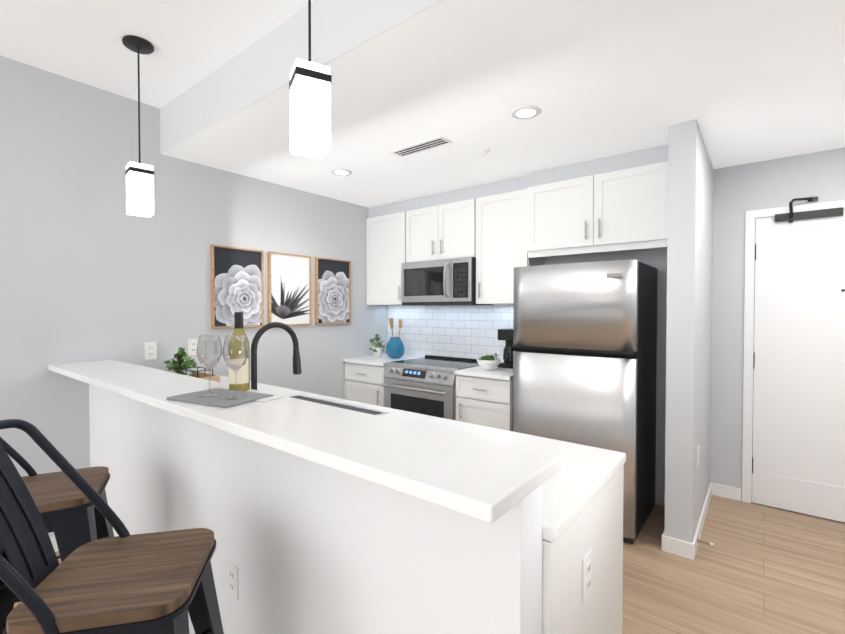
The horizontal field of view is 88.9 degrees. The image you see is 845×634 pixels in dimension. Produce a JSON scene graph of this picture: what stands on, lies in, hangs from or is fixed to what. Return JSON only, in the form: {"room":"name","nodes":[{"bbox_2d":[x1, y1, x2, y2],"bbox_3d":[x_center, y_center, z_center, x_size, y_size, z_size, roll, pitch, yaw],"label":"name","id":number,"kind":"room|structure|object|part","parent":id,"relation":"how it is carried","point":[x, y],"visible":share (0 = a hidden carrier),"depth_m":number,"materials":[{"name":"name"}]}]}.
{"room":"kitchen","nodes":[
{"label":"kitchen","id":0,"kind":"room"},
{"bbox_2d":[0,55,387,536],"bbox_3d":[-2.467,-0.043,2.110,0.120,2.800,6.860,1,1,38],"label":"wall","id":1,"kind":"structure","parent":0,"point":[91,269],"depth_m":2.68,"materials":[{"name":"paint"}]},
{"bbox_2d":[50,536,58,551],"bbox_3d":[-3.270,1.331,1.002,0.016,0.090,4.090,1,1,38],"label":"baseboard","id":2,"kind":"structure","parent":1,"relation":"attached to","point":[53,539],"depth_m":2.47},
{"bbox_2d":[144,342,156,359],"bbox_3d":[-1.802,0.224,2.857,0.006,0.116,0.072,1,1,38],"label":"outlet","id":3,"kind":"object","parent":1,"relation":"attached to","point":[150,350],"visible":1,"depth_m":2.85,"materials":[{"name":"white plastic"}]},
{"bbox_2d":[188,338,204,355],"bbox_3d":[-1.619,0.215,3.088,0.008,0.116,0.116,1,1,38],"label":"outlet","id":4,"kind":"object","parent":1,"relation":"attached to","point":[192,345],"visible":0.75,"depth_m":3.07,"materials":[{"name":"white plastic"}]},
{"bbox_2d":[210,245,263,327],"bbox_3d":[-1.417,-0.226,3.317,0.032,0.610,0.410,1,1,38],"label":"framed art","id":5,"kind":"object","parent":1,"relation":"attached to","point":[237,279],"visible":0.98,"depth_m":3.30,"materials":[{"name":"grey paper"}]},
{"bbox_2d":[268,251,310,325],"bbox_3d":[-1.129,-0.232,3.683,0.032,0.610,0.410,1,1,38],"label":"framed art","id":6,"kind":"object","parent":1,"relation":"attached to","point":[289,289],"visible":1,"depth_m":3.67,"materials":[{"name":"white paper"}]},
{"bbox_2d":[315,257,350,324],"bbox_3d":[-0.836,-0.239,4.055,0.032,0.610,0.410,1,1,38],"label":"framed art","id":7,"kind":"object","parent":1,"relation":"attached to","point":[332,291],"visible":1,"depth_m":4.04,"materials":[{"name":"grey paper"}]},
{"bbox_2d":[89,384,542,633],"bbox_3d":[-0.874,0.838,1.781,2.810,1.048,0.110,1,1,38],"label":"wall","id":8,"kind":"structure","parent":0,"point":[304,546],"depth_m":1.28,"materials":[{"name":"paint"}]},
{"bbox_2d":[189,623,194,633],"bbox_3d":[-0.889,1.318,1.736,2.793,0.090,0.033,1,1,38],"label":"baseboard","id":9,"kind":"structure","parent":8,"relation":"attached to","point":[191,630],"depth_m":1.76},
{"bbox_2d":[227,561,237,599],"bbox_3d":[-0.690,0.956,1.563,0.072,0.116,0.006,1,1,38],"label":"outlet","id":10,"kind":"object","parent":8,"relation":"attached to","point":[232,580],"visible":1,"depth_m":1.56,"materials":[{"name":"white plastic"}]},
{"bbox_2d":[48,360,561,522],"bbox_3d":[-0.912,0.299,1.689,2.848,0.030,0.312,1,1,38],"label":"bar","id":11,"kind":"object","parent":8,"relation":"on","point":[486,480],"visible":0.98,"depth_m":1.01,"materials":[{"name":"white stone"}]},
{"bbox_2d":[166,388,281,407],"bbox_3d":[-0.693,0.282,1.510,0.340,0.008,0.205,0,1,26],"label":"placemat","id":12,"kind":"object","parent":11,"relation":"on","point":[220,400],"visible":0.85,"depth_m":1.49,"materials":[{"name":"grey fabric"}]},
{"bbox_2d":[196,334,221,396],"bbox_3d":[-0.752,0.170,1.520,0.082,0.215,0.082,1,1,38],"label":"wine glass","id":13,"kind":"object","parent":12,"relation":"on","point":[212,366],"visible":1,"depth_m":1.51,"materials":[{"name":"clear glass"}]},
{"bbox_2d":[223,335,248,399],"bbox_3d":[-0.642,0.170,1.482,0.082,0.215,0.082,1,1,38],"label":"wine glass","id":14,"kind":"object","parent":12,"relation":"on","point":[228,364],"visible":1,"depth_m":1.48,"materials":[{"name":"clear glass"}]},
{"bbox_2d":[228,312,249,390],"bbox_3d":[-0.708,0.132,1.663,0.076,0.302,0.076,1,1,38],"label":"wine bottle","id":15,"kind":"object","parent":11,"relation":"on","point":[241,378],"visible":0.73,"depth_m":1.64,"materials":[{"name":"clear glass"}]},
{"bbox_2d":[0,0,844,207],"bbox_3d":[-0.594,-1.243,0.895,4.540,0.360,7.300,1,1,38],"label":"ceiling","id":16,"kind":"structure","parent":0,"point":[746,81],"depth_m":2.10,"materials":[{"name":"paint"}]},
{"bbox_2d":[122,35,153,216],"bbox_3d":[-1.439,-0.954,2.188,0.136,0.862,0.136,-1,1,-44],"label":"pendant light","id":17,"kind":"object","parent":16,"relation":"hanging from","point":[139,189],"visible":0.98,"depth_m":2.16,"materials":[{"name":"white glass"}]},
{"bbox_2d":[289,0,331,158],"bbox_3d":[-0.345,-0.939,1.315,0.136,0.862,0.136,-1,1,-28],"label":"pendant light","id":18,"kind":"object","parent":16,"relation":"hanging from","point":[310,105],"visible":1,"depth_m":1.28,"materials":[{"name":"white glass"}]},
{"bbox_2d":[331,169,351,175],"bbox_3d":[-0.615,-1.100,3.281,0.160,0.006,0.160,1,1,38],"label":"recessed light","id":19,"kind":"object","parent":16,"relation":"in","point":[342,172],"visible":1,"depth_m":3.27,"materials":[{"name":"white"}]},
{"bbox_2d":[390,136,452,156],"bbox_3d":[-0.013,-1.091,2.769,0.420,0.006,0.120,1,1,38],"label":"ceiling vent","id":20,"kind":"object","parent":16,"relation":"in","point":[439,141],"visible":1,"depth_m":2.75,"materials":[{"name":"white metal"}]},
{"bbox_2d":[479,148,489,155],"bbox_3d":[0.407,-1.081,2.834,0.072,0.030,0.071,1,1,38],"label":"sprinkler","id":21,"kind":"object","parent":16,"relation":"attached to","point":[484,151],"visible":1,"depth_m":2.82,"materials":[{"name":"white metal"}]},
{"bbox_2d":[511,105,541,119],"bbox_3d":[0.550,-1.083,2.288,0.160,0.006,0.160,1,1,38],"label":"recessed light","id":22,"kind":"object","parent":16,"relation":"in","point":[525,112],"visible":1,"depth_m":2.28,"materials":[{"name":"white"}]},
{"bbox_2d":[13,495,844,633],"bbox_3d":[-0.594,1.407,0.941,4.540,0.060,7.300,1,1,38],"label":"floor","id":23,"kind":"structure","parent":0,"point":[756,568],"depth_m":2.25,"materials":[{"name":"brown wood"}]},
{"bbox_2d":[0,437,113,633],"bbox_3d":[-1.392,0.806,1.506,0.561,1.121,0.450,-1,1,-28],"label":"bar stool","id":24,"kind":"object","parent":23,"relation":"on","point":[73,518],"visible":0.27,"depth_m":1.51,"materials":[{"name":"brown wood"}]},
{"bbox_2d":[0,419,223,633],"bbox_3d":[-0.777,0.814,1.045,0.560,1.121,0.450,0,1,-13],"label":"bar stool","id":25,"kind":"object","parent":23,"relation":"on","point":[124,582],"visible":1,"depth_m":1.01,"materials":[{"name":"brown wood"}]},
{"bbox_2d":[344,362,384,406],"bbox_3d":[-0.357,0.877,4.275,0.534,0.880,0.628,1,1,38],"label":"base cabinet","id":26,"kind":"object","parent":23,"relation":"on","point":[362,382],"depth_m":4.02,"materials":[{"name":"white wood"}]},
{"bbox_2d":[382,355,479,420],"bbox_3d":[0.123,0.852,3.837,0.751,0.927,0.701,1,1,38],"label":"range","id":27,"kind":"object","parent":23,"relation":"on","point":[426,385],"visible":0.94,"depth_m":3.61,"materials":[{"name":"silver metal"}]},
{"bbox_2d":[456,375,512,430],"bbox_3d":[0.639,0.891,3.492,0.476,0.880,0.628,1,1,38],"label":"base cabinet","id":28,"kind":"object","parent":23,"relation":"on","point":[487,402],"depth_m":3.22,"materials":[{"name":"white wood"}]},
{"bbox_2d":[343,354,512,380],"bbox_3d":[0.123,0.426,3.876,1.774,0.030,0.637,1,1,38],"label":"countertop","id":29,"kind":"structure","parent":28,"relation":"on","point":[497,372],"depth_m":3.44,"materials":[{"name":"white stone"}]},
{"bbox_2d":[370,334,384,357],"bbox_3d":[-0.450,0.283,4.309,0.169,0.241,0.170,1,1,38],"label":"potted plant","id":30,"kind":"object","parent":29,"relation":"on","point":[377,351],"visible":1,"depth_m":4.28,"materials":[{"name":"green plant"}]},
{"bbox_2d":[386,318,404,357],"bbox_3d":[-0.269,0.208,4.253,0.188,0.393,0.188,1,1,38],"label":"vase","id":31,"kind":"object","parent":29,"relation":"on","point":[395,347],"visible":1,"depth_m":4.20,"materials":[{"name":"blue ceramic"}]},
{"bbox_2d":[476,353,501,369],"bbox_3d":[0.525,0.353,3.414,0.200,0.131,0.200,1,1,38],"label":"salad bowl","id":32,"kind":"object","parent":29,"relation":"on","point":[488,362],"visible":1,"depth_m":3.36,"materials":[{"name":"white ceramic"}]},
{"bbox_2d":[498,328,514,368],"bbox_3d":[0.743,0.258,3.575,0.170,0.315,0.254,1,1,38],"label":"coffee maker","id":33,"kind":"object","parent":29,"relation":"on","point":[506,335],"visible":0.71,"depth_m":3.51,"materials":[{"name":"black plastic"}]},
{"bbox_2d":[542,464,623,633],"bbox_3d":[0.224,0.926,1.393,0.639,0.880,0.632,1,1,38],"label":"base cabinet","id":34,"kind":"object","parent":23,"relation":"on","point":[596,524],"visible":0.02,"depth_m":1.12,"materials":[{"name":"white wood"}]},
{"bbox_2d":[220,376,625,541],"bbox_3d":[-0.631,0.456,2.062,2.833,0.033,0.638,1,1,38],"label":"countertop","id":35,"kind":"structure","parent":34,"relation":"on","point":[574,485],"depth_m":1.41,"materials":[{"name":"white stone"}]},
{"bbox_2d":[163,347,219,381],"bbox_3d":[-1.458,0.310,2.655,0.520,0.244,0.163,1,1,38],"label":"tray","id":36,"kind":"object","parent":35,"relation":"on","point":[178,366],"visible":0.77,"depth_m":2.66,"materials":[{"name":"green plant"}]},
{"bbox_2d":[251,322,301,389],"bbox_3d":[-0.635,0.233,1.894,0.087,0.422,0.263,1,1,38],"label":"faucet","id":37,"kind":"object","parent":35,"relation":"on","point":[261,331],"visible":0.6,"depth_m":1.87,"materials":[{"name":"black metal"}]},
{"bbox_3d":[-0.546,0.441,2.038,0.680,0.002,0.410,1,1,38],"label":"sink rim","id":38,"kind":"part","parent":35,"relation":"part of","materials":[{"name":"white stone"}]},
{"bbox_2d":[582,548,592,604],"bbox_3d":[0.436,0.683,1.136,0.006,0.116,0.072,1,1,38],"label":"outlet","id":39,"kind":"object","parent":34,"relation":"attached to","point":[587,570],"visible":1,"depth_m":1.12,"materials":[{"name":"white plastic"}]},
{"bbox_2d":[512,260,656,543],"bbox_3d":[1.130,0.499,3.003,0.782,1.684,0.682,1,1,38],"label":"refrigerator","id":40,"kind":"object","parent":23,"relation":"on","point":[584,345],"visible":0.65,"depth_m":2.69,"materials":[{"name":"silver metal"}]},
{"bbox_2d":[388,247,666,505],"bbox_3d":[0.745,-0.043,3.866,2.757,2.740,0.127,1,1,38],"label":"wall","id":41,"kind":"structure","parent":0,"point":[466,331],"depth_m":3.91,"materials":[{"name":"paint"}]},
{"bbox_2d":[366,199,409,304],"bbox_3d":[-0.243,-0.621,4.350,0.589,0.998,0.328,1,1,38],"label":"upper cabinet","id":42,"kind":"object","parent":41,"relation":"attached to","point":[387,225],"depth_m":4.24,"materials":[{"name":"white wood"}]},
{"bbox_2d":[410,186,473,261],"bbox_3d":[0.240,-0.812,3.967,0.760,0.603,0.328,1,1,38],"label":"upper cabinet","id":43,"kind":"object","parent":41,"relation":"attached to","point":[441,224],"depth_m":3.81,"materials":[{"name":"white wood"}]},
{"bbox_2d":[401,257,492,305],"bbox_3d":[0.201,-0.304,3.925,0.752,0.396,0.452,1,1,38],"label":"microwave","id":44,"kind":"object","parent":43,"relation":"attached to","point":[447,282],"visible":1,"depth_m":3.75,"materials":[{"name":"silver metal"}]},
{"bbox_2d":[474,175,545,303],"bbox_3d":[0.702,-0.608,3.607,0.532,0.998,0.328,1,1,38],"label":"upper cabinet","id":45,"kind":"object","parent":41,"relation":"attached to","point":[500,230],"depth_m":3.48,"materials":[{"name":"white wood"}]},
{"bbox_2d":[522,144,667,256],"bbox_3d":[1.291,-0.797,3.118,0.982,0.603,0.363,1,1,38],"label":"upper cabinet","id":46,"kind":"object","parent":41,"relation":"attached to","point":[619,202],"depth_m":2.95,"materials":[{"name":"white wood"}]},
{"bbox_2d":[664,119,713,542],"bbox_3d":[1.823,-0.027,2.897,0.136,2.740,1.198,1,1,38],"label":"wall","id":47,"kind":"structure","parent":0,"point":[689,295],"depth_m":2.44,"materials":[{"name":"paint"}]},
{"bbox_2d":[661,531,671,551],"bbox_3d":[1.587,1.301,2.741,0.013,0.090,0.651,1,1,38],"label":"baseboard","id":48,"kind":"structure","parent":47,"relation":"attached to","point":[666,540],"depth_m":2.48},
{"bbox_2d":[697,444,698,466],"bbox_3d":[1.649,0.829,2.576,0.006,0.116,0.072,1,1,38],"label":"outlet","id":49,"kind":"object","parent":47,"relation":"attached to","point":[698,455],"visible":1,"depth_m":2.56,"materials":[{"name":"white plastic"}]},
{"bbox_2d":[689,482,713,559],"bbox_3d":[1.842,1.300,2.821,0.016,0.090,1.091,1,1,38],"label":"baseboard","id":50,"kind":"structure","parent":47,"relation":"attached to","point":[693,546],"depth_m":2.67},
{"bbox_2d":[697,538,713,545],"bbox_3d":[1.626,1.296,2.475,0.078,0.024,0.024,1,1,38],"label":"door stop","id":51,"kind":"object","parent":47,"relation":"attached to","point":[705,542],"visible":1,"depth_m":2.47,"materials":[{"name":"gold metal"}]},
{"bbox_2d":[710,147,844,500],"bbox_3d":[2.762,-0.026,2.844,1.407,2.740,0.120,1,1,38],"label":"wall","id":52,"kind":"structure","parent":0,"point":[739,191],"depth_m":3.14,"materials":[{"name":"paint"}]},
{"bbox_2d":[742,196,844,522],"bbox_3d":[2.731,0.274,2.805,1.024,2.138,0.206,1,1,38],"label":"entry door","id":53,"kind":"structure","parent":52,"relation":"in","point":[794,394],"depth_m":2.94,"materials":[{"name":"white wood"}]}
]}

